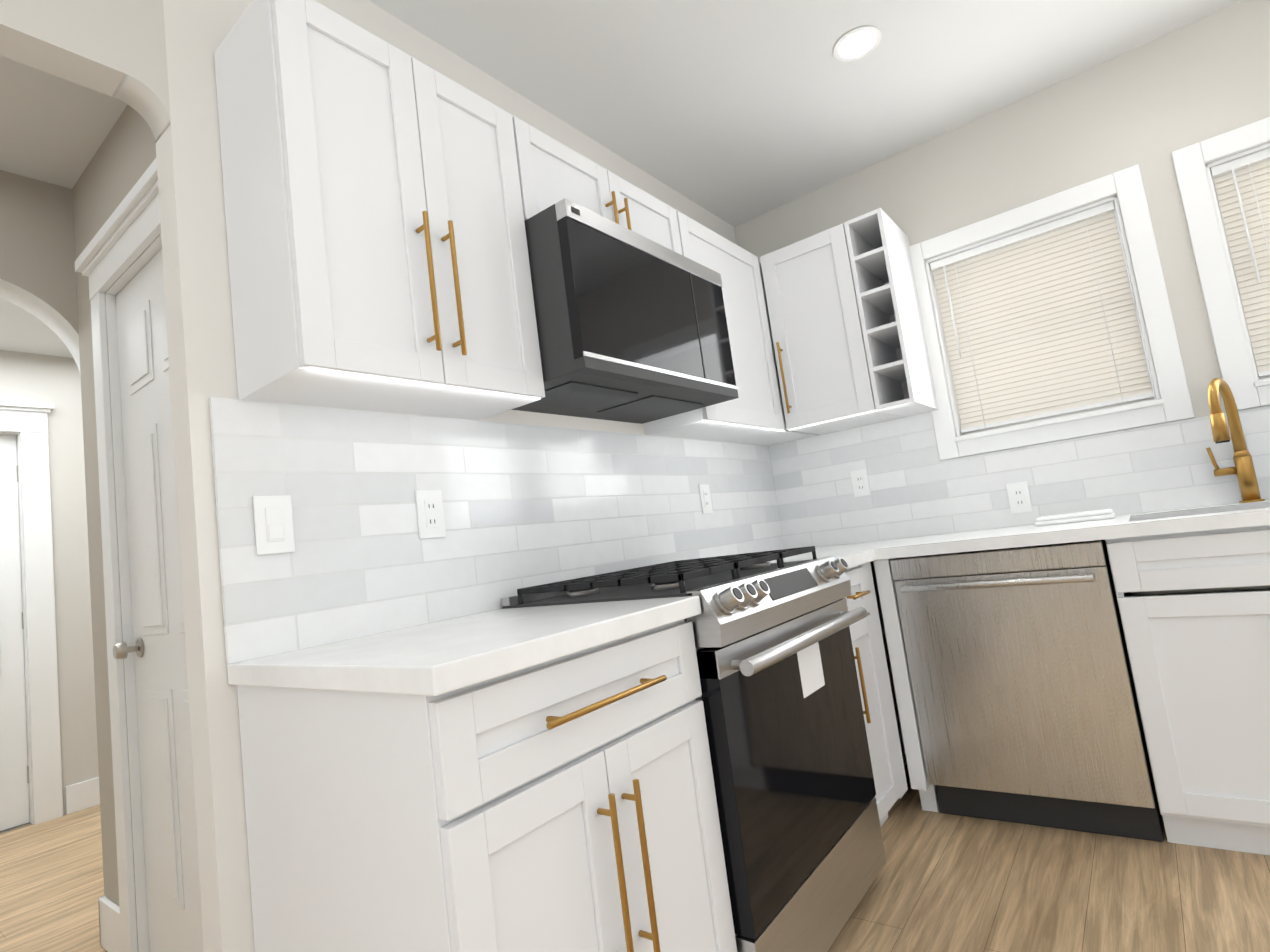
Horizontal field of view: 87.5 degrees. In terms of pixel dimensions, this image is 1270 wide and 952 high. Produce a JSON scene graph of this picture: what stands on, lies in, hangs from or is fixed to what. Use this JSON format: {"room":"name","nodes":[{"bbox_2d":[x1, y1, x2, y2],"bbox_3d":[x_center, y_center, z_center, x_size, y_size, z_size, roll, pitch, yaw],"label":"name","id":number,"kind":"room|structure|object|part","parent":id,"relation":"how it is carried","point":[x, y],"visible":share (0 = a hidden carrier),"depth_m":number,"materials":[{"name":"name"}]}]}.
{"room":"kitchen","nodes":[
{"label":"kitchen","id":0,"kind":"room"},
{"bbox_2d":[0,170,80,375],"bbox_3d":[-2.060,0.241,2.050,0.150,2.530,2.700,-12,-7,37],"label":"wall","id":1,"kind":"structure","parent":0,"point":[37,265],"depth_m":2.26,"materials":[{"name":"beige paint"}]},
{"bbox_2d":[0,350,98,820],"bbox_3d":[-3.614,0.568,3.232,0.150,2.530,2.700,-12,-7,37],"label":"wall","id":2,"kind":"structure","parent":0,"point":[39,378],"depth_m":3.71,"materials":[{"name":"white paint"}]},
{"bbox_2d":[0,435,29,830],"bbox_3d":[-3.554,0.788,3.194,0.105,2.056,0.912,-12,-7,37],"label":"front door","id":3,"kind":"structure","parent":2,"relation":"in","point":[14,789],"depth_m":3.50,"materials":[{"name":"white paint"}]},
{"bbox_2d":[0,400,62,833],"bbox_3d":[-3.572,0.709,3.206,0.200,2.235,1.200,-12,-7,37],"label":"door frame","id":4,"kind":"structure","parent":2,"relation":"attached to","point":[27,422],"depth_m":3.57,"materials":[{"name":"white paint"}]},
{"bbox_2d":[72,105,160,941],"bbox_3d":[-1.274,0.120,1.873,1.335,2.530,0.120,-12,-7,37],"label":"wall","id":5,"kind":"structure","parent":0,"point":[122,160],"depth_m":2.14,"materials":[{"name":"beige paint"}]},
{"bbox_2d":[65,777,121,951],"bbox_3d":[-2.014,1.450,2.105,3.416,0.145,2.550,-12,-7,37],"label":"baseboard","id":6,"kind":"structure","parent":5,"relation":"attached to","point":[83,795],"depth_m":2.08,"materials":[{"name":"white paint"}]},
{"bbox_2d":[74,158,161,951],"bbox_3d":[-1.277,0.297,1.845,0.921,2.175,0.168,-12,-7,37],"label":"door frame","id":7,"kind":"structure","parent":5,"relation":"attached to","point":[125,236],"depth_m":2.00,"materials":[{"name":"white paint"}]},
{"bbox_2d":[113,249,203,951],"bbox_3d":[-1.284,0.362,1.817,0.683,2.024,0.100,-12,-7,37],"label":"closet door","id":8,"kind":"structure","parent":5,"relation":"in","point":[158,648],"depth_m":1.89,"materials":[{"name":"white paint"}]},
{"bbox_2d":[0,0,736,951],"bbox_3d":[-0.677,0.003,1.500,0.085,2.530,4.300,-12,-7,37],"label":"wall","id":9,"kind":"structure","parent":0,"point":[152,62],"depth_m":1.28,"materials":[{"name":"white paint"}]},
{"bbox_2d":[214,0,544,419],"bbox_3d":[-0.538,-0.545,1.504,0.306,0.752,0.596,-12,-7,37],"label":"upper cabinet","id":10,"kind":"object","parent":9,"relation":"attached to","point":[378,257],"visible":1,"depth_m":1.34,"materials":[{"name":"white wood"}]},
{"bbox_2d":[209,397,783,663],"bbox_3d":[-0.058,0.101,2.205,0.010,0.505,2.401,-12,-7,37],"label":"backsplash","id":11,"kind":"structure","parent":9,"relation":"attached to","point":[524,506],"depth_m":1.63,"materials":[{"name":"tile"}]},
{"bbox_2d":[253,495,294,554],"bbox_3d":[-0.717,0.096,1.320,0.010,0.116,0.072,-12,-7,37],"label":"light switch","id":12,"kind":"object","parent":11,"relation":"attached to","point":[274,529],"visible":1,"depth_m":1.32,"materials":[{"name":"white plastic"}]},
{"bbox_2d":[415,490,445,538],"bbox_3d":[-0.496,0.092,1.613,0.008,0.116,0.072,-12,-7,37],"label":"electrical outlet","id":13,"kind":"object","parent":11,"relation":"attached to","point":[430,514],"visible":1,"depth_m":1.61,"materials":[{"name":"white plastic"}]},
{"bbox_2d":[698,484,712,513],"bbox_3d":[0.282,0.091,2.636,0.008,0.116,0.072,-12,-7,37],"label":"electrical outlet","id":14,"kind":"object","parent":11,"relation":"attached to","point":[705,497],"visible":1,"depth_m":2.63,"materials":[{"name":"white plastic"}]},
{"bbox_2d":[512,116,681,254],"bbox_3d":[-0.157,-0.774,2.069,0.306,0.284,0.756,-12,-7,37],"label":"upper cabinet","id":15,"kind":"object","parent":9,"relation":"attached to","point":[552,171],"visible":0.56,"depth_m":1.91,"materials":[{"name":"white wood"}]},
{"bbox_2d":[511,198,738,423],"bbox_3d":[-0.072,-0.430,2.003,0.404,0.427,0.752,-12,-7,37],"label":"microwave","id":16,"kind":"object","parent":15,"relation":"attached to","point":[632,327],"visible":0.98,"depth_m":1.77,"materials":[{"name":"grey"}]},
{"bbox_2d":[643,211,815,445],"bbox_3d":[0.408,-0.541,2.748,0.306,0.752,0.999,-12,-7,37],"label":"upper cabinet","id":17,"kind":"object","parent":9,"relation":"attached to","point":[753,413],"visible":0.48,"depth_m":2.58,"materials":[{"name":"white wood"}]},
{"bbox_2d":[0,0,1241,357],"bbox_3d":[-0.892,-1.284,1.669,7.200,0.100,4.700,-12,-7,37],"label":"ceiling","id":18,"kind":"structure","parent":0,"point":[734,112],"depth_m":2.21,"materials":[{"name":"white paint"}]},
{"bbox_2d":[833,26,880,61],"bbox_3d":[0.717,-1.393,2.140,0.150,0.004,0.150,-12,-7,37],"label":"recessed light","id":19,"kind":"object","parent":18,"relation":"in","point":[857,43],"visible":1,"depth_m":2.13,"materials":[{"name":"white paint"}]},
{"bbox_2d":[0,754,1269,951],"bbox_3d":[-0.552,1.310,1.401,7.200,0.100,4.700,-12,-7,37],"label":"floor","id":20,"kind":"structure","parent":0,"point":[946,882],"depth_m":1.78,"materials":[{"name":"brown wood"}]},
{"bbox_2d":[237,619,736,951],"bbox_3d":[-0.241,0.763,1.250,0.646,0.867,0.633,-12,-7,37],"label":"base cabinet","id":21,"kind":"object","parent":20,"relation":"on","point":[567,803],"visible":0.96,"depth_m":1.03,"materials":[{"name":"white wood"}]},
{"bbox_2d":[227,596,701,695],"bbox_3d":[-0.309,0.316,1.294,0.633,0.038,0.648,-12,-7,37],"label":"countertop","id":22,"kind":"structure","parent":21,"relation":"on","point":[440,657],"depth_m":1.09,"materials":[{"name":"white stone"}]},
{"bbox_2d":[501,546,885,951],"bbox_3d":[0.211,0.715,1.784,0.696,0.953,0.756,-12,-7,37],"label":"range","id":23,"kind":"object","parent":20,"relation":"on","point":[800,827],"visible":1,"depth_m":1.53,"materials":[{"name":"grey metal"}]},
{"bbox_2d":[845,562,907,826],"bbox_3d":[0.532,0.766,2.265,0.646,0.867,0.391,-12,-7,37],"label":"base cabinet","id":24,"kind":"object","parent":20,"relation":"on","point":[889,776],"visible":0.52,"depth_m":2.13,"materials":[{"name":"white wood"}]},
{"bbox_2d":[874,558,938,811],"bbox_3d":[1.083,0.716,2.479,0.052,0.867,0.603,-12,-7,37],"label":"cabinet filler","id":25,"kind":"object","parent":20,"relation":"on","point":[904,690],"visible":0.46,"depth_m":2.25,"materials":[{"name":"white wood"}]},
{"bbox_2d":[890,540,1162,841],"bbox_3d":[1.317,0.664,2.247,0.600,0.862,0.613,-12,-7,37],"label":"dishwasher","id":26,"kind":"object","parent":20,"relation":"on","point":[1024,694],"visible":0.94,"depth_m":2.03,"materials":[{"name":"grey metal"}]},
{"bbox_2d":[1105,525,1269,855],"bbox_3d":[1.872,0.548,1.852,0.762,0.867,0.646,-12,-7,37],"label":"base cabinet","id":27,"kind":"object","parent":20,"relation":"on","point":[1200,664],"visible":0.92,"depth_m":1.77,"materials":[{"name":"white wood"}]},
{"bbox_2d":[768,499,1269,594],"bbox_3d":[1.436,0.243,1.962,2.598,0.211,1.001,-12,-7,37],"label":"countertop","id":28,"kind":"structure","parent":27,"relation":"on","point":[1220,516],"depth_m":2.06,"materials":[{"name":"white stone"}]},
{"bbox_2d":[1035,509,1114,525],"bbox_3d":[1.527,0.144,2.304,0.230,0.030,0.120,-12,-7,37],"label":"paper towel","id":29,"kind":"object","parent":28,"relation":"on","point":[1103,514],"visible":0.98,"depth_m":2.26,"materials":[{"name":"white paper"}]},
{"bbox_2d":[1206,377,1264,502],"bbox_3d":[1.874,-0.113,2.086,0.111,0.404,0.217,-12,-7,37],"label":"faucet","id":30,"kind":"object","parent":28,"relation":"on","point":[1243,469],"visible":0.98,"depth_m":2.11,"materials":[{"name":"gold metal"}]},
{"bbox_2d":[734,0,1269,754],"bbox_3d":[1.966,-0.263,2.286,3.385,2.530,0.150,-12,-7,37],"label":"wall","id":31,"kind":"structure","parent":0,"point":[1150,106],"depth_m":2.41,"materials":[{"name":"white paint"}]},
{"bbox_2d":[760,224,901,434],"bbox_3d":[0.823,-0.590,2.800,0.366,0.752,0.416,-12,-7,37],"label":"upper cabinet","id":32,"kind":"object","parent":31,"relation":"attached to","point":[820,350],"visible":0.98,"depth_m":2.67,"materials":[{"name":"white wood"}]},
{"bbox_2d":[844,208,937,416],"bbox_3d":[1.035,-0.632,2.661,0.143,0.752,0.378,-12,-7,37],"label":"shelf","id":33,"kind":"object","parent":31,"relation":"attached to","point":[899,366],"visible":1,"depth_m":2.59,"materials":[{"name":"white wood"}]},
{"bbox_2d":[768,406,1269,548],"bbox_3d":[1.689,-0.109,2.393,2.598,0.505,0.010,-12,-7,37],"label":"backsplash","id":34,"kind":"structure","parent":31,"relation":"attached to","point":[918,487],"depth_m":2.63,"materials":[{"name":"tile"}]},
{"bbox_2d":[850,469,870,496],"bbox_3d":[0.990,0.031,2.911,0.072,0.116,0.008,-12,-7,37],"label":"electrical outlet","id":35,"kind":"object","parent":34,"relation":"attached to","point":[860,482],"visible":1,"depth_m":2.91,"materials":[{"name":"white plastic"}]},
{"bbox_2d":[1006,481,1032,513],"bbox_3d":[1.474,0.083,2.543,0.072,0.116,0.008,-12,-7,37],"label":"electrical outlet","id":36,"kind":"object","parent":34,"relation":"attached to","point":[1019,497],"visible":1,"depth_m":2.54,"materials":[{"name":"white plastic"}]},
{"bbox_2d":[909,164,1193,459],"bbox_3d":[1.548,-0.579,2.573,0.810,0.910,0.162,-12,-7,37],"label":"window","id":37,"kind":"structure","parent":31,"relation":"in","point":[1172,402],"depth_m":2.42,"materials":[{"name":"white paint"}]},
{"bbox_2d":[930,201,1153,432],"bbox_3d":[1.534,-0.584,2.556,0.628,0.722,0.046,-12,-7,37],"label":"window blind","id":38,"kind":"object","parent":37,"relation":"attached to","point":[1039,322],"visible":0.98,"depth_m":2.54,"materials":[{"name":"white plastic"}]},
{"bbox_3d":[1.582,-0.579,2.617,0.632,0.732,0.040,-12,-7,37],"label":"window sash","id":39,"kind":"part","parent":37,"relation":"part of","materials":[{"name":"beige plastic"}]},
{"bbox_2d":[1171,117,1269,409],"bbox_3d":[2.254,-0.727,2.035,0.810,0.910,0.162,-12,-7,37],"label":"window","id":40,"kind":"structure","parent":31,"relation":"in","point":[1235,357],"depth_m":2.19,"materials":[{"name":"white paint"}]},
{"bbox_2d":[1210,148,1269,376],"bbox_3d":[2.240,-0.732,2.018,0.628,0.722,0.046,-12,-7,37],"label":"window blind","id":41,"kind":"object","parent":40,"relation":"attached to","point":[1242,186],"visible":0.96,"depth_m":2.18,"materials":[{"name":"white plastic"}]},
{"bbox_3d":[2.288,-0.727,2.080,0.632,0.732,0.040,-12,-7,37],"label":"window sash","id":42,"kind":"part","parent":40,"relation":"part of","materials":[{"name":"beige plastic"}]}
]}

